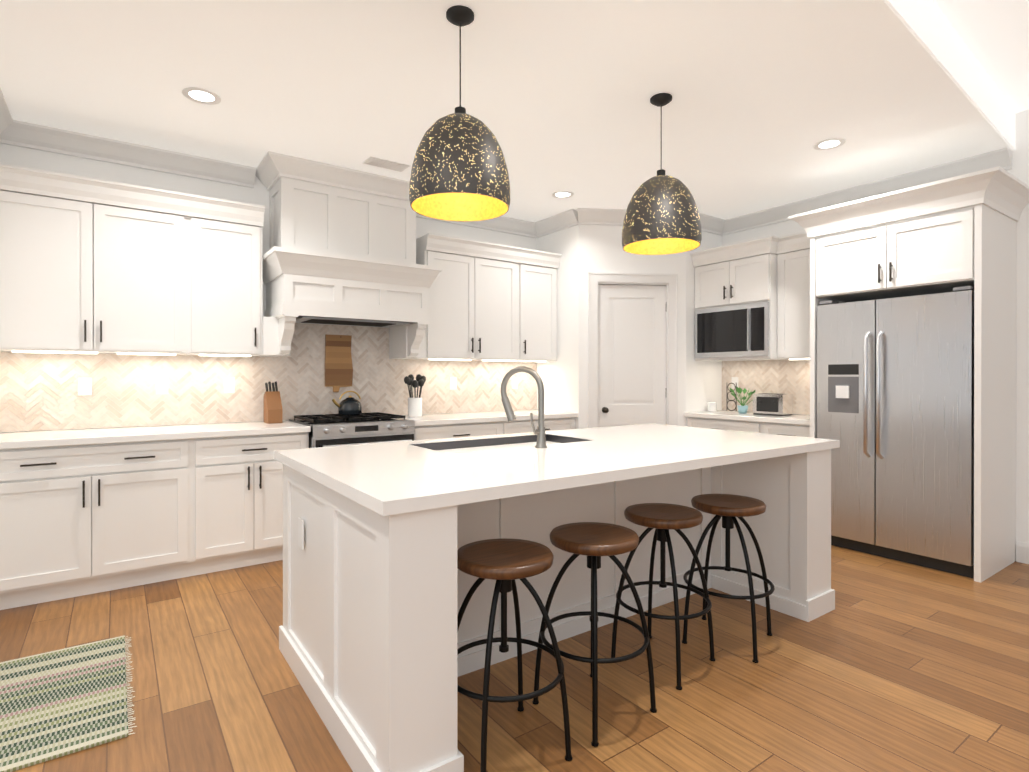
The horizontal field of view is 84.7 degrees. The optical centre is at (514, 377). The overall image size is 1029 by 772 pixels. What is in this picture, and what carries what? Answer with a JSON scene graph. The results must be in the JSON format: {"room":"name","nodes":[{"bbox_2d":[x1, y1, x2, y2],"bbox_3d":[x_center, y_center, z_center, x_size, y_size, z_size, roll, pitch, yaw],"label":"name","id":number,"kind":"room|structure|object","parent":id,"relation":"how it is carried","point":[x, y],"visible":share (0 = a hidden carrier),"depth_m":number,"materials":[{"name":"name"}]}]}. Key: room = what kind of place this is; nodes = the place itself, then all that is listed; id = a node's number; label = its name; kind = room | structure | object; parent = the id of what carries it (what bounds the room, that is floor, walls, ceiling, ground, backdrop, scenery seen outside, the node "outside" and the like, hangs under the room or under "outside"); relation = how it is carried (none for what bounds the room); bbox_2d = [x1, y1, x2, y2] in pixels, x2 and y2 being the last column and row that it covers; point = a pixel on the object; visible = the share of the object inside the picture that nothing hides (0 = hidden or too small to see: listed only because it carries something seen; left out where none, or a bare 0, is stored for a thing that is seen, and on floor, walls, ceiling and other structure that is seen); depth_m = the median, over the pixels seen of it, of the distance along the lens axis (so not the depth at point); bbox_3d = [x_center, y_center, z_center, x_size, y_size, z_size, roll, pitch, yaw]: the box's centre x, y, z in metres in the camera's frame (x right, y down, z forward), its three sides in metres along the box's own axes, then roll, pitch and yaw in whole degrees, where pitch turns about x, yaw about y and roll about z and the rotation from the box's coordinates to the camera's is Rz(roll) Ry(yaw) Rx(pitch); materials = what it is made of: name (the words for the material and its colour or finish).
{"room":"kitchen","nodes":[
{"label":"kitchen","id":0,"kind":"room"},
{"bbox_2d":[0,143,535,432],"bbox_3d":[-0.904,-0.278,5.090,5.860,3.050,0.120,0,0,-35],"label":"wall","id":1,"kind":"structure","parent":0,"point":[258,194],"depth_m":4.00,"materials":[{"name":"white paint"}]},
{"bbox_2d":[78,378,91,394],"bbox_3d":[-2.788,0.059,3.668,0.072,0.115,0.008,0,0,-35],"label":"electrical outlet plate","id":2,"kind":"object","parent":1,"relation":"attached to","point":[84,386],"depth_m":3.67,"materials":[{"name":"white plastic"}]},
{"bbox_2d":[0,163,191,354],"bbox_3d":[-2.652,-0.671,3.563,0.996,1.026,0.350,0,0,-35],"label":"upper cabinet","id":3,"kind":"object","parent":1,"relation":"attached to","point":[92,265],"depth_m":3.42,"materials":[{"name":"white paint"}]},
{"bbox_2d":[156,377,167,393],"bbox_3d":[-2.441,0.058,3.913,0.072,0.115,0.008,0,0,-35],"label":"electrical outlet plate","id":4,"kind":"object","parent":1,"relation":"attached to","point":[161,382],"depth_m":3.91,"materials":[{"name":"white plastic"}]},
{"bbox_2d":[224,377,234,392],"bbox_3d":[-2.098,0.058,4.155,0.072,0.115,0.008,0,0,-35],"label":"electrical outlet plate","id":5,"kind":"object","parent":1,"relation":"attached to","point":[229,382],"depth_m":4.15,"materials":[{"name":"white plastic"}]},
{"bbox_2d":[192,195,267,356],"bbox_3d":[-2.057,-0.672,3.983,0.461,1.026,0.350,0,0,-35],"label":"upper cabinet","id":6,"kind":"object","parent":1,"relation":"attached to","point":[228,260],"depth_m":3.85,"materials":[{"name":"white paint"}]},
{"bbox_2d":[0,323,536,431],"bbox_3d":[-1.465,-0.048,4.611,4.144,0.758,0.003,0,0,-35],"label":"tile backsplash","id":7,"kind":"structure","parent":1,"relation":"attached to","point":[38,391],"depth_m":4.18,"materials":[{"name":"white tile"}]},
{"bbox_2d":[325,334,352,392],"bbox_3d":[-1.433,-0.111,4.615,0.227,0.470,0.022,0,0,-35],"label":"cutting board","id":8,"kind":"object","parent":7,"relation":"hanging from","point":[338,367],"visible":0.98,"depth_m":4.60,"materials":[{"name":"brown wood"}]},
{"bbox_2d":[260,303,291,356],"bbox_3d":[-1.794,-0.332,4.173,0.183,0.345,0.345,0,0,-35],"label":"corbel","id":9,"kind":"object","parent":1,"relation":"attached to","point":[278,332],"depth_m":4.01,"materials":[{"name":"white paint"}]},
{"bbox_2d":[268,155,419,278],"bbox_3d":[-1.340,-1.209,4.466,1.043,0.676,0.386,0,0,-35],"label":"upper cabinet","id":10,"kind":"object","parent":1,"relation":"attached to","point":[332,218],"depth_m":4.22,"materials":[{"name":"white paint"}]},
{"bbox_2d":[264,263,431,330],"bbox_3d":[-1.289,-0.593,4.396,1.091,0.325,0.562,0,0,-35],"label":"range hood","id":11,"kind":"object","parent":1,"relation":"attached to","point":[314,295],"depth_m":4.14,"materials":[{"name":"white paint"}]},
{"bbox_2d":[450,377,456,389],"bbox_3d":[-0.567,0.055,5.238,0.072,0.115,0.008,0,0,-35],"label":"electrical outlet plate","id":12,"kind":"object","parent":1,"relation":"attached to","point":[453,380],"depth_m":5.24,"materials":[{"name":"white plastic"}]},
{"bbox_2d":[404,233,519,361],"bbox_3d":[-0.450,-0.675,5.119,0.956,1.026,0.350,0,0,-35],"label":"upper cabinet","id":13,"kind":"object","parent":1,"relation":"attached to","point":[476,285],"depth_m":4.94,"materials":[{"name":"white paint"}]},
{"bbox_2d":[512,377,517,388],"bbox_3d":[0.005,0.054,5.642,0.072,0.115,0.008,0,0,-35],"label":"electrical outlet plate","id":14,"kind":"object","parent":1,"relation":"attached to","point":[514,379],"depth_m":5.64,"materials":[{"name":"white plastic"}]},
{"bbox_2d":[520,248,559,361],"bbox_3d":[0.133,-0.676,5.531,0.472,1.026,0.350,0,0,-35],"label":"upper cabinet","id":15,"kind":"object","parent":1,"relation":"attached to","point":[538,269],"depth_m":5.39,"materials":[{"name":"white paint"}]},
{"bbox_2d":[0,0,1028,222],"bbox_3d":[0.742,-1.722,2.759,5.860,0.350,5.820,0,0,-35],"label":"ceiling","id":16,"kind":"structure","parent":0,"point":[557,95],"depth_m":3.00,"materials":[{"name":"white paint"}]},
{"bbox_2d":[182,87,220,104],"bbox_3d":[-1.718,-1.544,3.103,0.189,0.005,0.189,0,0,-44],"label":"recessed light","id":17,"kind":"object","parent":16,"relation":"in","point":[201,96],"depth_m":3.10,"materials":[{"name":"white"}]},
{"bbox_2d":[363,156,409,171],"bbox_3d":[-0.929,-1.544,4.101,0.300,0.010,0.150,0,0,-35],"label":"air vent","id":18,"kind":"object","parent":16,"relation":"in","point":[373,161],"depth_m":4.09,"materials":[{"name":"white metal"}]},
{"bbox_2d":[409,5,509,220],"bbox_3d":[-0.231,-1.132,2.404,0.428,0.823,0.428,0,0,-35],"label":"pendant light","id":19,"kind":"object","parent":16,"relation":"hanging from","point":[459,170],"visible":0.98,"depth_m":2.26,"materials":[{"name":"grey metal"}]},
{"bbox_2d":[552,191,573,198],"bbox_3d":[0.409,-1.548,4.789,0.189,0.005,0.189,0,0,-44],"label":"recessed light","id":20,"kind":"object","parent":16,"relation":"in","point":[559,194],"depth_m":4.78,"materials":[{"name":"white"}]},
{"bbox_2d":[622,93,701,254],"bbox_3d":[0.812,-1.134,3.128,0.428,0.823,0.428,0,0,-35],"label":"pendant light","id":21,"kind":"object","parent":16,"relation":"hanging from","point":[662,216],"visible":1,"depth_m":2.99,"materials":[{"name":"grey metal"}]},
{"bbox_2d":[813,138,845,150],"bbox_3d":[2.088,-1.545,3.748,0.189,0.005,0.189,0,0,-44],"label":"recessed light","id":22,"kind":"object","parent":16,"relation":"in","point":[828,144],"depth_m":3.75,"materials":[{"name":"white"}]},
{"bbox_2d":[0,545,1028,771],"bbox_3d":[1.425,1.288,1.125,11.000,0.060,9.350,0,0,-35],"label":"floor","id":23,"kind":"structure","parent":0,"point":[887,665],"depth_m":2.30,"materials":[{"name":"brown wood"}]},
{"bbox_2d":[0,635,136,771],"bbox_3d":[-2.246,1.249,1.901,1.603,0.010,0.916,0,0,-35],"label":"rug","id":24,"kind":"object","parent":23,"relation":"on","point":[60,702],"visible":1,"depth_m":2.16,"materials":[{"name":"multicoloured fabric"}]},
{"bbox_2d":[0,439,207,609],"bbox_3d":[-2.545,0.815,3.477,1.068,0.872,0.620,0,0,-35],"label":"base cabinet","id":25,"kind":"object","parent":23,"relation":"on","point":[101,517],"depth_m":3.23,"materials":[{"name":"white paint"}]},
{"bbox_2d":[0,420,310,450],"bbox_3d":[-2.278,0.357,3.649,1.703,0.040,0.645,0,0,-35],"label":"countertop","id":26,"kind":"structure","parent":25,"relation":"on","point":[9,441],"depth_m":3.45,"materials":[{"name":"white stone"}]},
{"bbox_2d":[263,381,282,423],"bbox_3d":[-1.786,0.181,4.173,0.100,0.304,0.160,0,0,-35],"label":"knife block","id":27,"kind":"object","parent":26,"relation":"on","point":[273,411],"visible":1,"depth_m":4.14,"materials":[{"name":"brown wood"}]},
{"bbox_2d":[208,431,310,572],"bbox_3d":[-1.882,0.814,3.945,0.707,0.872,0.620,0,0,-35],"label":"base cabinet","id":28,"kind":"object","parent":23,"relation":"on","point":[245,479],"depth_m":3.67,"materials":[{"name":"white paint"}]},
{"bbox_2d":[289,412,414,447],"bbox_3d":[-1.239,0.773,4.320,0.754,0.953,0.730,0,0,-35],"label":"range","id":29,"kind":"object","parent":23,"relation":"on","point":[329,430],"visible":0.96,"depth_m":4.09,"materials":[{"name":"silver metal"}]},
{"bbox_2d":[332,391,361,414],"bbox_3d":[-1.316,0.199,4.432,0.234,0.191,0.180,0,0,-35],"label":"kettle","id":30,"kind":"object","parent":29,"relation":"on","point":[350,405],"visible":1,"depth_m":4.38,"materials":[{"name":"black metal"}]},
{"bbox_2d":[413,423,503,440],"bbox_3d":[-0.621,0.812,4.837,0.834,0.872,0.620,0,0,-35],"label":"base cabinet","id":31,"kind":"object","parent":23,"relation":"on","point":[454,430],"depth_m":4.58,"materials":[{"name":"white paint"}]},
{"bbox_2d":[403,411,577,426],"bbox_3d":[-0.273,0.353,5.066,1.674,0.040,0.645,0,0,-35],"label":"countertop","id":32,"kind":"structure","parent":31,"relation":"on","point":[494,416],"depth_m":4.82,"materials":[{"name":"white stone"}]},
{"bbox_2d":[404,374,425,416],"bbox_3d":[-0.848,0.151,4.799,0.207,0.361,0.138,0,0,-35],"label":"utensil crock","id":33,"kind":"object","parent":32,"relation":"on","point":[415,406],"visible":1,"depth_m":4.76,"materials":[{"name":"white ceramic"}]},
{"bbox_2d":[457,538,572,771],"bbox_3d":[-0.036,0.923,1.916,0.409,0.662,0.409,0,0,-35],"label":"stool","id":34,"kind":"object","parent":23,"relation":"on","point":[504,563],"visible":0.92,"depth_m":1.86,"materials":[{"name":"brown wood"}]},
{"bbox_2d":[504,419,574,433],"bbox_3d":[0.062,0.810,5.319,0.837,0.872,0.620,0,0,-35],"label":"base cabinet","id":35,"kind":"object","parent":23,"relation":"on","point":[521,425],"depth_m":5.03,"materials":[{"name":"white paint"}]},
{"bbox_2d":[279,450,834,771],"bbox_3d":[0.316,0.816,2.838,2.558,0.873,1.286,0,0,-35],"label":"kitchen island","id":36,"kind":"object","parent":23,"relation":"on","point":[377,584],"depth_m":2.40,"materials":[{"name":"white paint"}]},
{"bbox_2d":[298,518,303,548],"bbox_3d":[-0.886,0.646,2.343,0.005,0.115,0.070,0,0,-35],"label":"electrical outlet plate","id":37,"kind":"object","parent":36,"relation":"attached to","point":[300,522],"depth_m":2.34,"materials":[{"name":"white plastic"}]},
{"bbox_2d":[274,442,557,517],"bbox_3d":[-0.487,0.359,2.258,0.610,0.040,1.300,0,0,-35],"label":"island countertop","id":38,"kind":"structure","parent":36,"relation":"on","point":[389,479],"depth_m":1.96,"materials":[{"name":"white stone"}]},
{"bbox_2d":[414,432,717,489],"bbox_3d":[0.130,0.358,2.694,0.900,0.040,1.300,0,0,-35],"label":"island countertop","id":39,"kind":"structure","parent":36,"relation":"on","point":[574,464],"depth_m":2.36,"materials":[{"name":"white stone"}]},
{"bbox_2d":[410,434,593,453],"bbox_3d":[-0.052,0.470,2.951,0.898,0.261,0.418,0,0,-35],"label":"sink","id":40,"kind":"object","parent":39,"relation":"in","point":[455,444],"depth_m":3.10,"materials":[{"name":"grey metal"}]},
{"bbox_2d":[500,366,549,445],"bbox_3d":[0.047,0.141,2.776,0.139,0.393,0.232,0,0,-35],"label":"faucet","id":41,"kind":"object","parent":39,"relation":"on","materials":[{"name":"silver metal"}]},
{"bbox_2d":[532,522,656,746],"bbox_3d":[0.302,0.923,2.149,0.409,0.662,0.409,0,0,-35],"label":"stool","id":42,"kind":"object","parent":23,"relation":"on","point":[594,542],"visible":1,"depth_m":2.11,"materials":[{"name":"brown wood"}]},
{"bbox_2d":[611,503,715,689],"bbox_3d":[0.656,0.922,2.497,0.409,0.662,0.409,0,0,-35],"label":"stool","id":43,"kind":"object","parent":23,"relation":"on","point":[662,518],"visible":0.96,"depth_m":2.48,"materials":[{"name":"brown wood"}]},
{"bbox_2d":[682,494,774,662],"bbox_3d":[1.022,0.921,2.707,0.429,0.662,0.429,0,0,-35],"label":"stool","id":44,"kind":"object","parent":23,"relation":"on","point":[728,508],"visible":1,"depth_m":2.67,"materials":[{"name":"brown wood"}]},
{"bbox_2d":[687,417,809,436],"bbox_3d":[2.208,0.811,5.029,0.607,0.873,1.240,0,0,-35],"label":"base cabinet","id":45,"kind":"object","parent":23,"relation":"on","point":[770,428],"depth_m":4.83,"materials":[{"name":"white paint"}]},
{"bbox_2d":[817,286,973,577],"bbox_3d":[2.796,0.340,4.045,0.742,1.820,0.940,0,0,-35],"label":"fridge","id":46,"kind":"object","parent":23,"relation":"on","point":[895,396],"visible":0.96,"depth_m":3.79,"materials":[{"name":"silver metal"}]},
{"bbox_2d":[788,166,1028,582],"bbox_3d":[2.784,0.010,4.035,0.812,2.480,1.260,0,0,-35],"label":"enclosure","id":47,"kind":"object","parent":23,"relation":"on","point":[943,236],"visible":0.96,"depth_m":3.68,"materials":[{"name":"white paint"}]},
{"bbox_2d":[536,224,721,428],"bbox_3d":[1.162,-0.154,5.762,1.469,2.800,1.164,0,0,-35],"label":"wall","id":48,"kind":"structure","parent":0,"point":[583,250],"depth_m":5.38,"materials":[{"name":"white paint"}]},
{"bbox_2d":[0,88,1011,237],"bbox_3d":[0.120,-1.487,3.638,5.616,0.122,3.424,0,0,-35],"label":"crown molding","id":49,"kind":"structure","parent":48,"relation":"attached to","point":[46,138],"depth_m":4.11,"materials":[{"name":"white wood"}]},
{"bbox_2d":[598,285,665,426],"bbox_3d":[1.115,0.183,5.368,0.590,2.112,0.366,0,0,-35],"label":"pantry door","id":50,"kind":"structure","parent":48,"relation":"in","point":[631,354],"depth_m":5.36,"materials":[{"name":"white wood"}]},
{"bbox_2d":[588,272,677,427],"bbox_3d":[1.113,0.133,5.371,0.860,2.228,0.126,0,0,-5],"label":"door frame","id":51,"kind":"structure","parent":48,"relation":"attached to","point":[595,278],"depth_m":5.32,"materials":[{"name":"white wood"}]},
{"bbox_2d":[684,410,809,425],"bbox_3d":[2.211,0.353,5.030,0.600,0.040,1.240,0,0,-35],"label":"countertop","id":52,"kind":"structure","parent":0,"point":[796,419],"depth_m":4.89,"materials":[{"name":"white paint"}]},
{"bbox_2d":[707,402,716,411],"bbox_3d":[1.919,0.282,5.482,0.087,0.095,0.088,0,0,-35],"label":"canister","id":53,"kind":"object","parent":52,"relation":"on","point":[712,406],"visible":1,"depth_m":5.45,"materials":[{"name":"white ceramic"}]},
{"bbox_2d":[727,383,736,411],"bbox_3d":[2.092,0.188,5.445,0.007,0.276,0.108,0,0,-35],"label":"wire rack","id":54,"kind":"object","parent":52,"relation":"on","point":[734,399],"visible":0.88,"depth_m":5.42,"materials":[{"name":"brown metal"}]},
{"bbox_2d":[730,387,754,412],"bbox_3d":[2.124,0.205,5.234,0.296,0.251,0.296,0,0,-35],"label":"plant","id":55,"kind":"object","parent":52,"relation":"on","point":[742,408],"visible":1,"depth_m":5.21,"materials":[{"name":"green plant"}]},
{"bbox_2d":[753,393,792,415],"bbox_3d":[2.284,0.238,5.006,0.182,0.187,0.280,0,0,-35],"label":"toaster oven","id":56,"kind":"object","parent":52,"relation":"on","point":[772,404],"visible":1,"depth_m":4.93,"materials":[{"name":"silver metal"}]},
{"bbox_2d":[722,109,1028,543],"bbox_3d":[4.130,-0.322,2.941,0.120,3.150,9.200,0,0,-35],"label":"wall","id":57,"kind":"structure","parent":0,"point":[1019,170],"depth_m":3.83,"materials":[{"name":"white paint"}]},
{"bbox_2d":[732,377,737,388],"bbox_3d":[2.177,0.054,5.578,0.006,0.115,0.072,0,0,-35],"label":"electrical outlet plate","id":58,"kind":"object","parent":57,"relation":"attached to","point":[734,379],"depth_m":5.58,"materials":[{"name":"white plastic"}]},
{"bbox_2d":[690,231,809,360],"bbox_3d":[2.248,-0.671,5.053,0.510,1.042,1.240,0,0,-35],"label":"upper cabinet","id":59,"kind":"object","parent":57,"relation":"attached to","point":[752,299],"depth_m":4.93,"materials":[{"name":"white paint"}]},
{"bbox_2d":[722,360,809,414],"bbox_3d":[2.452,0.084,5.199,0.003,0.490,1.240,0,0,-35],"label":"tile backsplash","id":60,"kind":"structure","parent":57,"relation":"attached to","point":[778,376],"depth_m":5.29,"materials":[{"name":"white tile"}]},
{"bbox_2d":[1016,541,1028,563],"bbox_3d":[3.635,1.187,2.258,1.476,0.135,8.449,0,0,-35],"label":"baseboard","id":61,"kind":"structure","parent":57,"relation":"attached to","point":[1022,552],"depth_m":3.81,"materials":[{"name":"white"}]}
]}

